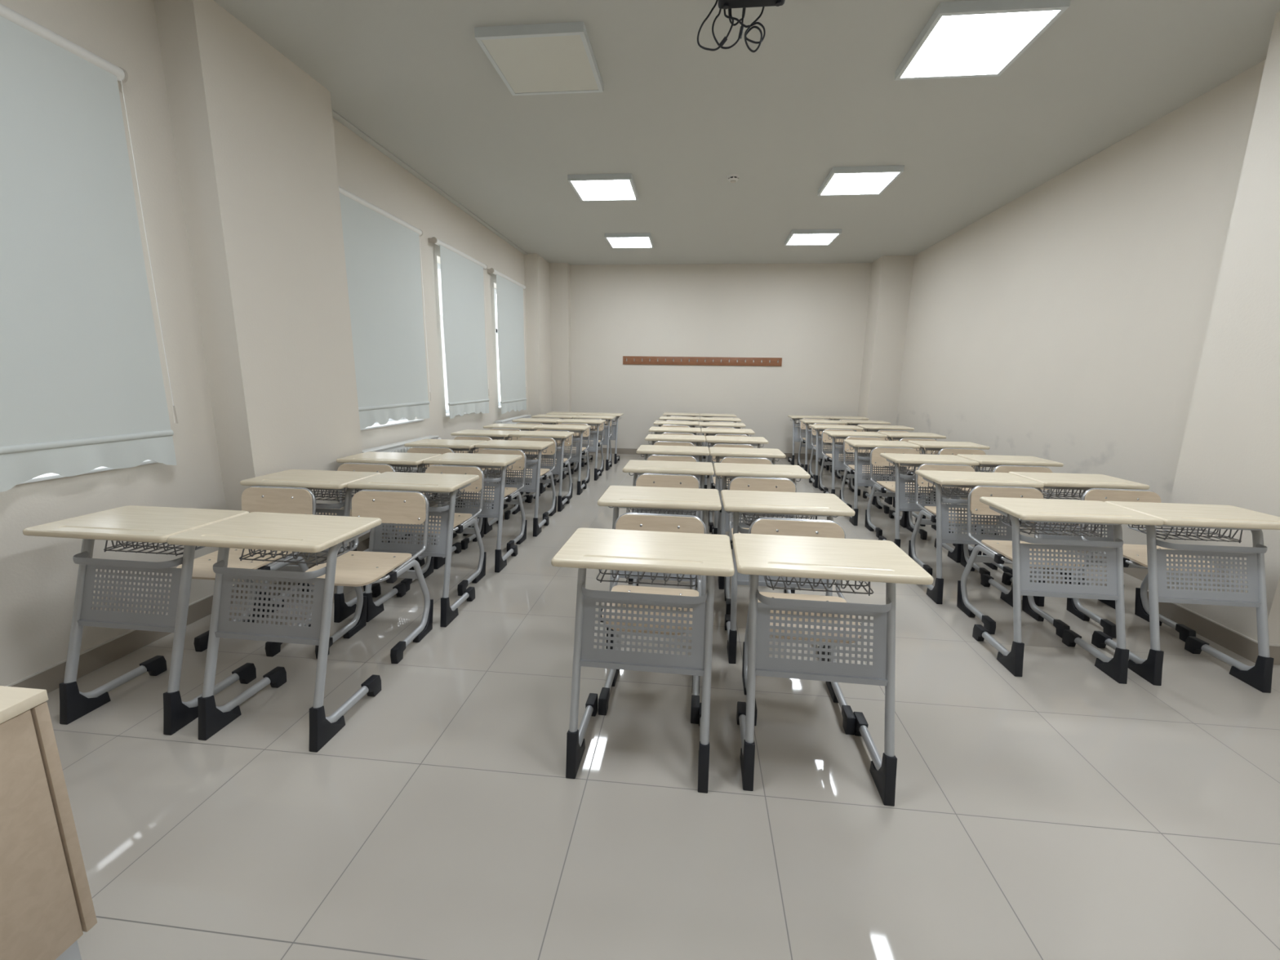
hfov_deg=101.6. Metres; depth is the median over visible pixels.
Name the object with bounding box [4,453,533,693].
baseboard
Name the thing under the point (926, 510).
chair
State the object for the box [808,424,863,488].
school desk
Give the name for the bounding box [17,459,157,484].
window
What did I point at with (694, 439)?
school desk
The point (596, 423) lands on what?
school desk
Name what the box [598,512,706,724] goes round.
chair
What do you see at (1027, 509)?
school desk
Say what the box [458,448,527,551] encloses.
chair
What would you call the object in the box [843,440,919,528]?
school desk
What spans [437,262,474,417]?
window
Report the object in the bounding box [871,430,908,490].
chair
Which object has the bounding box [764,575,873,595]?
wire basket
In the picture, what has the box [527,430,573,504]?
chair
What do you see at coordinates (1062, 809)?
floor
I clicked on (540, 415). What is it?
school desk
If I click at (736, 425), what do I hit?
school desk
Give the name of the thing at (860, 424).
chair
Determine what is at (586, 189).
diffuser
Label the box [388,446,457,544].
chair
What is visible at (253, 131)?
wall pillar
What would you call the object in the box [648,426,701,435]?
school desk
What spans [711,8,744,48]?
cable
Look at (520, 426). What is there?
school desk
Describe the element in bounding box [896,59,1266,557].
wall
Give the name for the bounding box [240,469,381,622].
school desk
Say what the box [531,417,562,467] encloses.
chair
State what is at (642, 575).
wire basket
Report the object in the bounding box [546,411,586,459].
school desk
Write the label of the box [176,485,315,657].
chair
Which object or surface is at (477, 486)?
chair
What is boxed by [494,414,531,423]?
radiator
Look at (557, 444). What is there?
wire basket
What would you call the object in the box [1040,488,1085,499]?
wire basket
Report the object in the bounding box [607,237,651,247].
diffuser
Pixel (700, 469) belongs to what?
school desk
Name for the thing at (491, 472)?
wire basket
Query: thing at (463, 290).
roller blind
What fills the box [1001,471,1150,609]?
school desk
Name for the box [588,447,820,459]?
baseboard
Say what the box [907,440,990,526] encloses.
school desk
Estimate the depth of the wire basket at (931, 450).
5.02 m
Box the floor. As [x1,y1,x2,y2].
[45,453,1279,959]
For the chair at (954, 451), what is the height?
0.754 m
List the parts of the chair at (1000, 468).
leg, tube frame, backrest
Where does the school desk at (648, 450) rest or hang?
on the floor
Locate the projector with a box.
[718,0,785,8]
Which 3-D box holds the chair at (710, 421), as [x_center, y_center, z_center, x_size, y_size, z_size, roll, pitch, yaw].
[1.139,-0.418,7.267,0.419,0.754,0.506,2,11,5]
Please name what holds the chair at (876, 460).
on the floor
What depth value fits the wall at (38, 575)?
2.63 m
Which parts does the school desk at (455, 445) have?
rail, leg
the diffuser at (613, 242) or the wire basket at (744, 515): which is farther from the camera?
the diffuser at (613, 242)
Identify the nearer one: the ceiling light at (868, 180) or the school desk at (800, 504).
the school desk at (800, 504)
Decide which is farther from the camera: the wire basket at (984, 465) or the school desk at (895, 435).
the school desk at (895, 435)
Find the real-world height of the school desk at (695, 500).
0.773 m
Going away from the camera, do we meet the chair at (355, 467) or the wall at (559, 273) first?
the chair at (355, 467)
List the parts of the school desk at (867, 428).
rail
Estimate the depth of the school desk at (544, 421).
6.96 m
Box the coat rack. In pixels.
[622,355,782,366]
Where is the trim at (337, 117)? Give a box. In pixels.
[332,109,528,254]
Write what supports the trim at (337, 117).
attached to the wall at (38, 575)
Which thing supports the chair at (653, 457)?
on the floor
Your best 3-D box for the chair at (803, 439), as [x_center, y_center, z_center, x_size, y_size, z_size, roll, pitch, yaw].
[2.710,-0.556,8.087,0.419,0.754,0.506,2,11,7]
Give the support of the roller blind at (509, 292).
attached to the wall at (38, 575)
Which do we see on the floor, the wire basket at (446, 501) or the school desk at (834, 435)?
the school desk at (834, 435)
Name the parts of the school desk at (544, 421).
rail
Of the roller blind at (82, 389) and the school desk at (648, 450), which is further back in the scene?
the school desk at (648, 450)
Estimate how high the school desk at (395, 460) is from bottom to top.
0.773 m
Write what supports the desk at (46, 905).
on the floor
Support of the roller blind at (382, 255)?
attached to the wall at (38, 575)
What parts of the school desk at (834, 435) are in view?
leg, rail, modesty panel, leg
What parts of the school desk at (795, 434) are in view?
leg, modesty panel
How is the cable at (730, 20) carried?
hanging from the projector
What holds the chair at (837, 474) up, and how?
on the floor
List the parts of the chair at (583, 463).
leg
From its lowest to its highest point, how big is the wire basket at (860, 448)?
0.101 m
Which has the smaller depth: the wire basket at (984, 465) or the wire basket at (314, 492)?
the wire basket at (314, 492)
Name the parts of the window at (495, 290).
pane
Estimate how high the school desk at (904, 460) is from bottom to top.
0.773 m
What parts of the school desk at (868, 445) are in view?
leg, rail, modesty panel, leg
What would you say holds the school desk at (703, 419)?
on the floor
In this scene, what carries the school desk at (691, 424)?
on the floor
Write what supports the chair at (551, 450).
on the floor
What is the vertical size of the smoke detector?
0.050 m
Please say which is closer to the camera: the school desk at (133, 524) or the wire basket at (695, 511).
the school desk at (133, 524)
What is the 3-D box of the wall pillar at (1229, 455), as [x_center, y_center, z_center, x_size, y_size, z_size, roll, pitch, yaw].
[3.318,-0.711,2.604,0.350,3.200,0.650,2,11,6]
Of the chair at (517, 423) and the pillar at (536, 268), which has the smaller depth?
the chair at (517, 423)
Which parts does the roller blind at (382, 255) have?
pull chain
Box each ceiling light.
[474,21,603,95]
[567,173,638,201]
[604,232,653,248]
[784,229,841,245]
[817,164,904,195]
[894,0,1070,80]
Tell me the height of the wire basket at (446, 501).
0.101 m
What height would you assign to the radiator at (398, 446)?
0.614 m
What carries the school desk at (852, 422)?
on the floor
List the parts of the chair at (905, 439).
tube frame, backrest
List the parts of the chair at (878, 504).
leg, tube frame, backrest, seat, leg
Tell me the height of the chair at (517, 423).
0.754 m
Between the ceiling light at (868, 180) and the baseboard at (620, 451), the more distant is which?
the baseboard at (620, 451)
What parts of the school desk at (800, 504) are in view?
leg, modesty panel, rail, leg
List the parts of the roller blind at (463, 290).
pull chain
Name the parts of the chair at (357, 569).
leg, seat, tube frame, backrest, leg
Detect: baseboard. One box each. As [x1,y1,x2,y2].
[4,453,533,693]
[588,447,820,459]
[869,460,1279,665]
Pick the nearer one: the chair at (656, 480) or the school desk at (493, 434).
the chair at (656, 480)
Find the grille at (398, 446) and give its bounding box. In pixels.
[362,435,439,453]
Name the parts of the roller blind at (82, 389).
pull chain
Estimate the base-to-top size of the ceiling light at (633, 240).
0.048 m
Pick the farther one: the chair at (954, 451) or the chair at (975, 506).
the chair at (954, 451)
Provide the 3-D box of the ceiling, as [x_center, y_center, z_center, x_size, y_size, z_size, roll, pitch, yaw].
[0.649,-2.569,3.167,6.460,0.150,11.660,2,11,6]
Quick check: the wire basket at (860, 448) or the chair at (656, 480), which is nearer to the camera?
the chair at (656, 480)
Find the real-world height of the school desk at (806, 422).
0.773 m
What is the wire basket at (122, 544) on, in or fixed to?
on the school desk at (133, 524)
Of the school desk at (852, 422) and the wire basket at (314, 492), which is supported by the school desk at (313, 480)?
the wire basket at (314, 492)
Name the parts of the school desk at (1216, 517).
leg, rail, modesty panel, leg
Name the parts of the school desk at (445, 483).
leg, modesty panel, rail, leg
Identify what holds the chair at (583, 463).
on the floor
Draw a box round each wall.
[0,0,528,685]
[549,262,571,412]
[569,262,871,453]
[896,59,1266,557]
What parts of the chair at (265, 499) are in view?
seat, leg, backrest, tube frame, leg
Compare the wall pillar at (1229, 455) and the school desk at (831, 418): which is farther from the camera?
the school desk at (831, 418)
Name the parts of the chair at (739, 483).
leg, tube frame, backrest, leg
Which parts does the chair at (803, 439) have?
leg, backrest, tube frame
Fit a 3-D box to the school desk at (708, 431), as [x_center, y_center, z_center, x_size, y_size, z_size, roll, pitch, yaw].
[0.997,-0.194,6.077,0.593,0.773,0.422,2,11,6]
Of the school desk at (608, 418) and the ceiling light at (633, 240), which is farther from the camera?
the school desk at (608, 418)
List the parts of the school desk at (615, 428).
modesty panel, leg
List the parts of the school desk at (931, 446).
leg, rail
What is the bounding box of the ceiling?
[213,0,1279,265]
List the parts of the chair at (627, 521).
leg, seat, tube frame, backrest, leg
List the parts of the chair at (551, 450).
leg, seat, backrest, tube frame, leg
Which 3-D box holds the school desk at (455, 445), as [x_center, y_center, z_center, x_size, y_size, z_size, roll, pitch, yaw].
[-1.699,0.051,4.631,0.593,0.773,0.422,2,11,6]
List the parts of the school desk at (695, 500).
leg, modesty panel, rail, leg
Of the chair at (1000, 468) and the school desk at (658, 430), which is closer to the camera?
the chair at (1000, 468)
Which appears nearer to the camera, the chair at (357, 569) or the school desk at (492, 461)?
the chair at (357, 569)
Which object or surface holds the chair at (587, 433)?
on the floor
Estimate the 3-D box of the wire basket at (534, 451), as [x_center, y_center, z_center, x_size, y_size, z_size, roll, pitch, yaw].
[-1.088,-0.254,4.655,0.361,0.101,0.195,2,11,6]
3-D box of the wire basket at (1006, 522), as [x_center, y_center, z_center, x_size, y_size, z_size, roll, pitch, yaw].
[2.047,0.202,2.586,0.361,0.101,0.195,2,11,6]
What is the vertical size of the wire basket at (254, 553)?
0.101 m
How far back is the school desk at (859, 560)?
1.76 m
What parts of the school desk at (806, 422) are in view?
leg, modesty panel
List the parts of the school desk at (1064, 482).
leg, rail, modesty panel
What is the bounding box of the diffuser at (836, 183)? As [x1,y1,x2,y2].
[820,172,899,195]
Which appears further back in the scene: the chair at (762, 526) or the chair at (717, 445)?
the chair at (717, 445)
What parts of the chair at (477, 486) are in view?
leg, seat, backrest, tube frame, leg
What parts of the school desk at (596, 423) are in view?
modesty panel, rail, leg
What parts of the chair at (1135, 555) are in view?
leg, tube frame, backrest, leg, seat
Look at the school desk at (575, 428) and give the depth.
6.12 m
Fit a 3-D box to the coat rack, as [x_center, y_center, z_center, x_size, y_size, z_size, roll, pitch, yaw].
[1.042,-2.025,8.891,2.694,0.138,0.057,2,11,6]
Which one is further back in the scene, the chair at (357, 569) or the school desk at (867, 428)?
the school desk at (867, 428)
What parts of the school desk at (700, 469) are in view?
leg, rail, modesty panel, leg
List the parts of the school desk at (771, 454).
leg, modesty panel, rail, leg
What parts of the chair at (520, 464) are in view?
leg, seat, backrest, tube frame, leg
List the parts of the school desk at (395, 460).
leg, rail, leg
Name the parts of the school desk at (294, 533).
leg, modesty panel, leg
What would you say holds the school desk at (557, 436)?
on the floor
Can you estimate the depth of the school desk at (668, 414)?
8.51 m
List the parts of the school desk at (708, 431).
leg, modesty panel, rail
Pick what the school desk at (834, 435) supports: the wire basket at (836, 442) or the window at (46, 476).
the wire basket at (836, 442)
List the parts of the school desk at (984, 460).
leg, rail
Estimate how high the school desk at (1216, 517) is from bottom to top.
0.773 m
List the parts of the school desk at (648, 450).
rail, leg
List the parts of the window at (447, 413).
pane, sill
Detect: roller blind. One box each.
[0,3,177,492]
[338,186,431,428]
[427,236,489,418]
[487,267,526,414]
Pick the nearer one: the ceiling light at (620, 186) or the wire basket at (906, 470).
the wire basket at (906, 470)
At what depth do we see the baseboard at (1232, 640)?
2.84 m
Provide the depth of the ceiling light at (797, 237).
6.72 m
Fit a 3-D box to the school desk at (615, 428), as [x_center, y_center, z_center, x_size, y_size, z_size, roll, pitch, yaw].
[-0.590,-0.682,8.426,0.593,0.773,0.422,2,11,6]
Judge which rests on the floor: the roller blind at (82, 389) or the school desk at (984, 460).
the school desk at (984, 460)
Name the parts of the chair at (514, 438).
backrest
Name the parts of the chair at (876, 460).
leg, tube frame, backrest, seat, leg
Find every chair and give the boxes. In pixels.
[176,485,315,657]
[305,488,433,663]
[316,462,399,591]
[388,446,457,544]
[395,464,486,595]
[453,435,493,508]
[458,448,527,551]
[489,428,523,495]
[504,436,556,519]
[506,422,543,484]
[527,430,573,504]
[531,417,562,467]
[553,422,590,485]
[570,418,604,474]
[581,419,612,466]
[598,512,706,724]
[632,473,700,590]
[644,454,697,513]
[653,440,694,446]
[660,424,689,427]
[661,432,696,446]
[702,426,734,462]
[706,421,733,477]
[708,443,754,532]
[715,434,748,436]
[716,456,773,534]
[724,476,796,614]
[742,517,864,734]
[797,417,829,470]
[808,422,844,480]
[818,428,860,495]
[839,418,862,425]
[840,436,893,513]
[855,423,888,479]
[865,447,932,539]
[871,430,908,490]
[893,437,937,508]
[908,463,998,578]
[931,448,999,535]
[956,485,1084,638]
[982,464,1079,583]
[1066,488,1214,641]
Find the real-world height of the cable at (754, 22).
0.220 m
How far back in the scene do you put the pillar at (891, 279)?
8.12 m
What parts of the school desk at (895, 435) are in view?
leg, rail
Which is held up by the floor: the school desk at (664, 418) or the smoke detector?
the school desk at (664, 418)
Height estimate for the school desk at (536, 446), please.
0.773 m
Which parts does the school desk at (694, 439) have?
rail, leg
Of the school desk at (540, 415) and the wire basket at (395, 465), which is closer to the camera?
the wire basket at (395, 465)
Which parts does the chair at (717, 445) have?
leg, seat, tube frame, backrest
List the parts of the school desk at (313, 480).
leg, rail, modesty panel, leg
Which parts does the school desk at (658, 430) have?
rail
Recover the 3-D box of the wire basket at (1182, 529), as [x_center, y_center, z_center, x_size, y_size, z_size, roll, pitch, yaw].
[2.646,0.221,2.532,0.361,0.101,0.195,2,11,6]
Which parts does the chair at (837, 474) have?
leg, tube frame, backrest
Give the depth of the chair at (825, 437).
6.52 m
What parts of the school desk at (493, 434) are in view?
rail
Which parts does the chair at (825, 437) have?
leg, tube frame, backrest, seat, leg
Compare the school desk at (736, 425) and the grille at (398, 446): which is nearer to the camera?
the grille at (398, 446)
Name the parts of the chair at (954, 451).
tube frame, backrest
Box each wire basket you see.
[103,540,204,555]
[239,539,355,565]
[310,488,362,501]
[394,464,426,472]
[423,490,460,504]
[480,467,506,477]
[524,449,538,459]
[555,440,561,446]
[595,568,697,588]
[626,508,696,515]
[742,513,817,526]
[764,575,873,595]
[835,438,844,444]
[857,447,871,456]
[893,466,918,474]
[920,448,938,454]
[933,485,972,497]
[971,464,993,472]
[1002,515,1102,537]
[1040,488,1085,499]
[1128,524,1242,542]
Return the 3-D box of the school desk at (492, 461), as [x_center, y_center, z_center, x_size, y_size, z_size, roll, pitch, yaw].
[-1.199,0.221,3.809,0.593,0.773,0.422,2,11,6]
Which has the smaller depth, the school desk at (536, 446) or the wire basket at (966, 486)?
the wire basket at (966, 486)
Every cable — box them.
[697,0,733,51]
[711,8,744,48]
[723,6,765,52]
[728,7,746,26]
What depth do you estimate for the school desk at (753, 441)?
5.13 m
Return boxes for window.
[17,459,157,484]
[360,417,423,430]
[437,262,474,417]
[493,288,501,408]
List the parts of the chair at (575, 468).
seat, backrest, tube frame, leg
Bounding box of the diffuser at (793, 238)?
[786,233,838,244]
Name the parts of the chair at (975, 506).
leg, tube frame, backrest, seat, leg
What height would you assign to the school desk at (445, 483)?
0.773 m
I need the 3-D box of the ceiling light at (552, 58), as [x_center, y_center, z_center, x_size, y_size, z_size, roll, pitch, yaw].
[-0.566,-2.472,3.091,0.600,0.048,0.600,2,11,6]
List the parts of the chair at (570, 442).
seat, tube frame, backrest, leg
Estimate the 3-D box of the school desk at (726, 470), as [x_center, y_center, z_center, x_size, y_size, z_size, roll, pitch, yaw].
[0.786,0.306,3.528,0.593,0.773,0.422,2,11,6]
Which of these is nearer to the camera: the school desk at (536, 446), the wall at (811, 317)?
the school desk at (536, 446)
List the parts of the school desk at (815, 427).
leg, modesty panel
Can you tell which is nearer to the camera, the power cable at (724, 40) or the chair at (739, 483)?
the power cable at (724, 40)
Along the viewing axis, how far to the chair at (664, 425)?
6.75 m
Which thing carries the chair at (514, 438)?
on the floor
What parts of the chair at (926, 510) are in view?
leg, tube frame, backrest, seat, leg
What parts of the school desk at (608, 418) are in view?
modesty panel, leg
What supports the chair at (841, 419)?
on the floor
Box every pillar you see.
[153,0,369,583]
[524,253,551,418]
[857,255,914,457]
[1161,11,1279,644]
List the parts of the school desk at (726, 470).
leg, modesty panel, rail, leg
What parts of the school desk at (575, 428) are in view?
modesty panel, rail, leg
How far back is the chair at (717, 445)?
4.89 m
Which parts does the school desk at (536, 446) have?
leg, modesty panel, rail, leg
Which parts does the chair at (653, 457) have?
tube frame, backrest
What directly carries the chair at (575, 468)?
on the floor
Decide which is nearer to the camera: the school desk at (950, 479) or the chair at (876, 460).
the school desk at (950, 479)
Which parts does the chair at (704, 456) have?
backrest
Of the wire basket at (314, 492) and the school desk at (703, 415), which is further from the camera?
the school desk at (703, 415)
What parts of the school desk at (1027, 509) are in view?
leg, rail, modesty panel, leg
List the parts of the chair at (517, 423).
backrest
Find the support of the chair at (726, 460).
on the floor
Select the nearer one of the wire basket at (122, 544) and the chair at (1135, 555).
the wire basket at (122, 544)
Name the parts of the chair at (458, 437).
backrest, tube frame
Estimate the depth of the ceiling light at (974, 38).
2.77 m
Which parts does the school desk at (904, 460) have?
leg, rail, modesty panel, leg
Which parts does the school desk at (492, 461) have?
leg, modesty panel, rail, leg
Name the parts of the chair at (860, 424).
backrest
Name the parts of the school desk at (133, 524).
leg, modesty panel, leg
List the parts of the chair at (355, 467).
seat, tube frame, backrest, leg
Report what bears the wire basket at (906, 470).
on the school desk at (904, 460)
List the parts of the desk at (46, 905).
panel, leg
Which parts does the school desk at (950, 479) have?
leg, rail, modesty panel, leg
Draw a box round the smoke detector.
[727,173,739,182]
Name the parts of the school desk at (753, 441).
leg, rail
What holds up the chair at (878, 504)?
on the floor
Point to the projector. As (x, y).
(722, 4)
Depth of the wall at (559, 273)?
8.94 m
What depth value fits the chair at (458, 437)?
5.21 m
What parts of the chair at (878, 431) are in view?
backrest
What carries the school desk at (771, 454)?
on the floor
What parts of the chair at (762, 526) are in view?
leg, tube frame, backrest, seat, leg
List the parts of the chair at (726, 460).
leg, tube frame, backrest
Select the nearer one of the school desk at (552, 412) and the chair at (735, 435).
the chair at (735, 435)
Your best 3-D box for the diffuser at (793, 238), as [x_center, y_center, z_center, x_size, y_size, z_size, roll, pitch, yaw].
[2.244,-3.151,6.827,0.552,0.009,0.552,2,11,6]
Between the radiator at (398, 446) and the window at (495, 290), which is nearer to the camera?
the radiator at (398, 446)
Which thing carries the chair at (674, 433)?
on the floor
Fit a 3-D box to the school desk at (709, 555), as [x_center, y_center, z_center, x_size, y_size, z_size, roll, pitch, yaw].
[0.016,0.616,1.898,0.593,0.773,0.422,2,11,7]
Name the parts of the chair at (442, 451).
backrest, tube frame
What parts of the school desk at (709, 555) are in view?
leg, modesty panel, leg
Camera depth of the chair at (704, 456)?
6.58 m
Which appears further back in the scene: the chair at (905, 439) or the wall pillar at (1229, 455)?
the chair at (905, 439)
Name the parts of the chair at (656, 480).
leg, backrest, tube frame, leg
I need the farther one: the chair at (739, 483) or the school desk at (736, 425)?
the school desk at (736, 425)
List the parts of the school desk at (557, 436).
modesty panel, leg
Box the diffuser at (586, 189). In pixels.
[571,179,635,199]
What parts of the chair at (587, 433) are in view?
seat, tube frame, backrest, leg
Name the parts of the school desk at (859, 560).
leg, modesty panel, leg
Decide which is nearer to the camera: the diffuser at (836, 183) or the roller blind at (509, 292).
the diffuser at (836, 183)
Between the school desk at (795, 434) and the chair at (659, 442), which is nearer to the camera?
the chair at (659, 442)
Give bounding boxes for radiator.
[362,435,441,494]
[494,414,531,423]
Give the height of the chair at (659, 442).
0.754 m
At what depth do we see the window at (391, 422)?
4.83 m
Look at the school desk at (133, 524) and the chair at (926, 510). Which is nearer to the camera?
the school desk at (133, 524)
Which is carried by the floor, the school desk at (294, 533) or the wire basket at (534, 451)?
the school desk at (294, 533)
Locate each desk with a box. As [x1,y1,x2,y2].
[0,685,97,959]
[22,505,256,735]
[166,511,382,751]
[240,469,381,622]
[336,451,441,569]
[346,471,479,626]
[404,439,486,535]
[422,453,522,572]
[450,429,518,509]
[475,440,553,536]
[483,423,541,493]
[508,430,573,511]
[511,417,562,479]
[532,413,576,467]
[534,424,591,494]
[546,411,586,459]
[551,527,734,793]
[556,418,605,480]
[572,414,615,470]
[583,412,623,463]
[597,485,721,649]
[622,459,714,587]
[635,444,709,511]
[644,434,705,462]
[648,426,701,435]
[653,420,698,427]
[658,416,699,427]
[662,412,699,417]
[698,422,746,462]
[699,413,736,446]
[699,417,741,422]
[701,427,755,488]
[705,435,768,519]
[709,446,786,534]
[713,462,810,593]
[720,489,854,663]
[732,533,933,806]
[787,414,829,466]
[799,419,847,473]
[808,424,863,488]
[823,431,887,505]
[824,415,869,466]
[840,419,890,475]
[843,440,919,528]
[857,424,914,487]
[878,453,978,563]
[879,431,946,504]
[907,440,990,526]
[915,470,1044,607]
[952,453,1063,555]
[972,497,1164,684]
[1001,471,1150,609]
[1091,501,1279,693]

